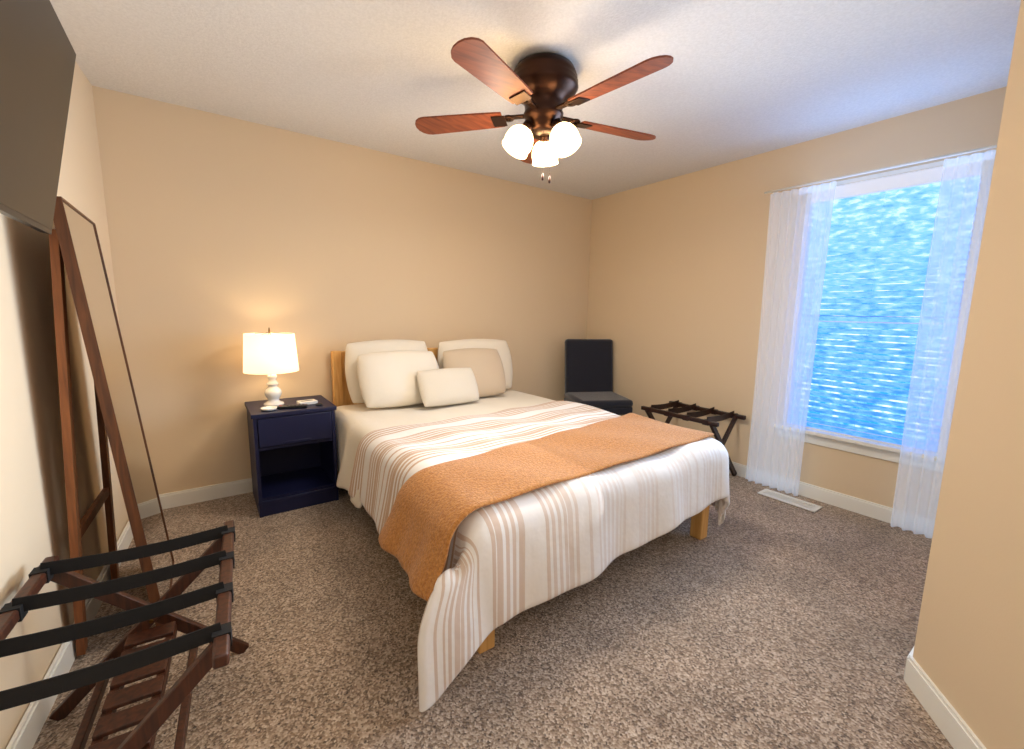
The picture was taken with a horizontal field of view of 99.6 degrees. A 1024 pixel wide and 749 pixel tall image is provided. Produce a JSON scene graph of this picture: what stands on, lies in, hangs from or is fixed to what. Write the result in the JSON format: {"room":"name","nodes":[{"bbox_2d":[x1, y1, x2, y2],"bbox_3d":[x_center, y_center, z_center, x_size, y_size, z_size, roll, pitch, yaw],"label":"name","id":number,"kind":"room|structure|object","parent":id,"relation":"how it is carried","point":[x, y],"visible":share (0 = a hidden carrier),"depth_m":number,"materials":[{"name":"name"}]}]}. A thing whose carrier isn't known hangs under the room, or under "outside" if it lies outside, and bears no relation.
{"room":"bedroom","nodes":[
{"label":"bedroom","id":0,"kind":"room"},
{"bbox_2d":[0,61,128,748],"bbox_3d":[-1.050,-0.029,0.420,0.120,2.440,5.122,-4,10,-31],"label":"wall","id":1,"kind":"structure","parent":0,"point":[33,506],"depth_m":1.49,"materials":[{"name":"beige paint"}]},
{"bbox_2d":[0,0,75,233],"bbox_3d":[-1.108,-0.599,0.823,0.290,0.531,0.960,-5,10,-35],"label":"wall-mounted tv","id":2,"kind":"object","parent":1,"relation":"attached to","point":[37,56],"visible":1,"depth_m":1.03,"materials":[{"name":"black plastic"}]},
{"bbox_2d":[6,521,132,748],"bbox_3d":[-0.979,1.133,0.579,0.014,0.097,4.995,-4,10,-31],"label":"baseboard","id":3,"kind":"structure","parent":1,"relation":"attached to","point":[28,730],"depth_m":1.41,"materials":[{"name":"white wood"}]},
{"bbox_2d":[92,86,591,493],"bbox_3d":[-0.763,-0.492,3.652,4.040,2.440,0.120,-5,10,-35],"label":"wall","id":4,"kind":"structure","parent":0,"point":[222,229],"depth_m":2.97,"materials":[{"name":"beige paint"}]},
{"bbox_2d":[159,478,252,508],"bbox_3d":[-0.742,0.676,3.765,3.800,0.097,0.014,-5,10,-35],"label":"baseboard","id":5,"kind":"structure","parent":4,"relation":"attached to","point":[211,492],"depth_m":2.85,"materials":[{"name":"white wood"}]},
{"bbox_2d":[32,473,952,748],"bbox_3d":[0.541,1.098,1.668,4.426,0.100,5.223,-5,10,-35],"label":"floor","id":6,"kind":"structure","parent":0,"point":[784,626],"depth_m":1.65,"materials":[{"name":"carpet"}]},
{"bbox_2d":[49,196,174,655],"bbox_3d":[-1.611,0.185,1.738,0.259,1.603,0.560,-5,10,-35],"label":"floor mirror","id":7,"kind":"object","parent":6,"relation":"on","point":[74,243],"visible":0.78,"depth_m":1.58,"materials":[{"name":"brown wood"}]},
{"bbox_2d":[0,520,248,748],"bbox_3d":[-1.040,0.834,1.185,0.523,0.530,0.730,-4,10,-31],"label":"luggage rack","id":8,"kind":"object","parent":6,"relation":"on","point":[126,663],"visible":1,"depth_m":1.15,"materials":[{"name":"brown wood"}]},
{"bbox_2d":[244,395,338,517],"bbox_3d":[-1.470,0.513,2.896,0.480,0.645,0.452,-5,10,-35],"label":"nightstand","id":9,"kind":"object","parent":6,"relation":"on","point":[293,452],"visible":0.93,"depth_m":2.79,"materials":[{"name":"blue paint"}]},
{"bbox_2d":[260,406,276,410],"bbox_3d":[-1.497,0.212,2.663,0.092,0.016,0.092,-5,10,-35],"label":"dish","id":10,"kind":"object","parent":9,"relation":"on","point":[267,408],"visible":1,"depth_m":2.67,"materials":[{"name":"white ceramic"}]},
{"bbox_2d":[243,328,298,406],"bbox_3d":[-1.543,-0.050,2.775,0.316,0.500,0.316,-5,10,-35],"label":"table lamp","id":11,"kind":"object","parent":9,"relation":"on","point":[270,353],"visible":1,"depth_m":2.65,"materials":[{"name":"white ceramic"}]},
{"bbox_2d":[277,404,307,408],"bbox_3d":[-1.385,0.201,2.729,0.170,0.021,0.045,-2,9,-17],"label":"remote control","id":12,"kind":"object","parent":9,"relation":"on","point":[291,406],"visible":1,"depth_m":2.71,"materials":[{"name":"black plastic"}]},
{"bbox_2d":[296,399,317,404],"bbox_3d":[-1.353,0.182,2.855,0.110,0.024,0.075,-7,11,-43],"label":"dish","id":13,"kind":"object","parent":9,"relation":"on","point":[309,401],"visible":0.8,"depth_m":2.84,"materials":[{"name":"white ceramic"}]},
{"bbox_2d":[331,339,729,711],"bbox_3d":[-0.127,0.354,2.740,1.959,1.046,2.291,-5,10,-35],"label":"bed","id":14,"kind":"object","parent":6,"relation":"on","point":[496,502],"visible":0.99,"depth_m":1.97,"materials":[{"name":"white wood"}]},
{"bbox_2d":[345,339,427,402],"bbox_3d":[-0.917,-0.030,3.273,0.700,0.500,0.167,-5,-2,-37],"label":"pillow","id":15,"kind":"object","parent":14,"relation":"on","point":[354,349],"depth_m":3.11,"materials":[{"name":"beige fabric"}]},
{"bbox_2d":[357,350,438,407],"bbox_3d":[-0.803,0.024,3.152,0.660,0.440,0.160,-6,-12,-38],"label":"pillow","id":16,"kind":"object","parent":14,"relation":"on","point":[386,378],"depth_m":3.05,"materials":[{"name":"beige fabric"}]},
{"bbox_2d":[443,348,505,396],"bbox_3d":[-0.298,-0.017,3.492,0.560,0.440,0.157,-4,-14,-31],"label":"pillow","id":17,"kind":"object","parent":14,"relation":"on","point":[486,365],"depth_m":3.46,"materials":[{"name":"beige fabric"}]},
{"bbox_2d":[438,339,512,388],"bbox_3d":[-0.301,-0.072,3.698,0.740,0.500,0.173,-4,-4,-32],"label":"pillow","id":18,"kind":"object","parent":14,"relation":"on","point":[502,347],"depth_m":3.71,"materials":[{"name":"beige fabric"}]},
{"bbox_2d":[564,339,632,414],"bbox_3d":[0.814,0.178,4.184,0.510,1.010,0.590,-1,8,-10],"label":"chair","id":19,"kind":"object","parent":6,"relation":"on","point":[588,362],"visible":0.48,"depth_m":4.31,"materials":[{"name":"black fabric"}]},
{"bbox_2d":[641,400,745,475],"bbox_3d":[1.448,0.531,3.530,0.454,0.532,0.670,-5,10,-35],"label":"luggage rack","id":20,"kind":"object","parent":6,"relation":"on","point":[712,421],"visible":0.69,"depth_m":3.41,"materials":[{"name":"brown wood"}]},
{"bbox_2d":[758,489,821,511],"bbox_3d":[1.919,0.869,2.997,0.130,0.009,0.360,-5,10,-35],"label":"floor vent","id":21,"kind":"object","parent":6,"relation":"in","point":[781,497],"visible":1,"depth_m":2.98,"materials":[{"name":"white metal"}]},
{"bbox_2d":[50,0,1020,199],"bbox_3d":[0.580,-1.416,1.305,4.426,0.100,5.223,-5,10,-35],"label":"ceiling","id":22,"kind":"structure","parent":0,"point":[745,78],"depth_m":2.07,"materials":[{"name":"white paint"}]},
{"bbox_2d":[415,37,672,182],"bbox_3d":[0.192,-1.216,2.109,1.285,0.534,1.262,-5,10,-35],"label":"ceiling fan","id":23,"kind":"object","parent":22,"relation":"attached to","point":[546,83],"depth_m":2.00,"materials":[{"name":"brown wood"}]},
{"bbox_2d":[587,86,1006,507],"bbox_3d":[1.803,-0.421,3.435,0.120,2.440,3.223,-5,10,-35],"label":"wall","id":24,"kind":"structure","parent":0,"point":[677,265],"depth_m":3.49,"materials":[{"name":"beige paint"}]},
{"bbox_2d":[729,462,892,523],"bbox_3d":[1.696,0.735,3.612,0.014,0.097,3.103,-5,10,-35],"label":"baseboard","id":25,"kind":"structure","parent":24,"relation":"attached to","point":[857,505],"depth_m":2.89,"materials":[{"name":"white wood"}]},
{"bbox_2d":[774,161,943,462],"bbox_3d":[2.268,-0.356,2.735,0.180,1.745,0.960,-5,10,-35],"label":"window","id":26,"kind":"structure","parent":24,"relation":"in","point":[888,451],"depth_m":2.76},
{"bbox_2d":[806,166,942,444],"bbox_3d":[2.256,-0.396,2.720,0.059,1.602,0.792,-5,10,-35],"label":"window blinds","id":27,"kind":"object","parent":26,"relation":"attached to","point":[911,198],"depth_m":2.70,"materials":[{"name":"white plastic"}]},
{"bbox_2d":[765,145,996,193],"bbox_3d":[2.223,-1.215,2.568,0.081,0.035,1.340,-5,10,-35],"label":"curtain rod","id":28,"kind":"object","parent":24,"relation":"attached to","point":[992,146],"visible":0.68,"depth_m":2.52,"materials":[{"name":"white metal"}]},
{"bbox_2d":[745,181,836,495],"bbox_3d":[1.927,-0.208,3.052,0.050,2.108,0.395,-5,10,-35],"label":"sheer curtain","id":29,"kind":"object","parent":28,"relation":"hanging from","point":[799,222],"visible":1,"depth_m":3.03,"materials":[{"name":"white fabric"}]},
{"bbox_2d":[890,150,995,537],"bbox_3d":[2.439,-0.098,2.342,0.049,2.108,0.389,-5,10,-35],"label":"sheer curtain","id":30,"kind":"object","parent":28,"relation":"hanging from","point":[965,184],"visible":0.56,"depth_m":2.40,"materials":[{"name":"white fabric"}]},
{"bbox_2d":[807,217,931,434],"bbox_3d":[2.299,-0.398,2.751,0.004,1.605,0.780,-5,10,-35],"label":"glass pane","id":31,"kind":"object","parent":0,"point":[891,217],"depth_m":2.80,"materials":[{"name":"blue glass"}]},
{"bbox_2d":[913,0,1023,748],"bbox_3d":[1.007,0.104,-0.281,0.120,2.440,3.392,3,9,16],"label":"wall","id":32,"kind":"structure","parent":0,"point":[969,642],"depth_m":1.24,"materials":[{"name":"beige paint"}]},
{"bbox_2d":[904,656,986,748],"bbox_3d":[0.925,1.259,-0.096,0.014,0.097,3.392,3,9,16],"label":"baseboard","id":33,"kind":"structure","parent":32,"relation":"attached to","point":[947,719],"depth_m":1.35,"materials":[{"name":"white"}]},
{"bbox_3d":[2.077,-0.173,1.744,1.537,2.440,0.120,-5,10,-35],"label":"wall","id":34,"kind":"structure","parent":0,"visible":0},
{"bbox_2d":[903,645,914,678],"bbox_3d":[1.996,0.980,1.948,1.477,0.097,0.014,-5,10,-35],"label":"baseboard","id":35,"kind":"structure","parent":34,"relation":"attached to","point":[912,650],"depth_m":1.53,"materials":[{"name":"white"}]}
]}

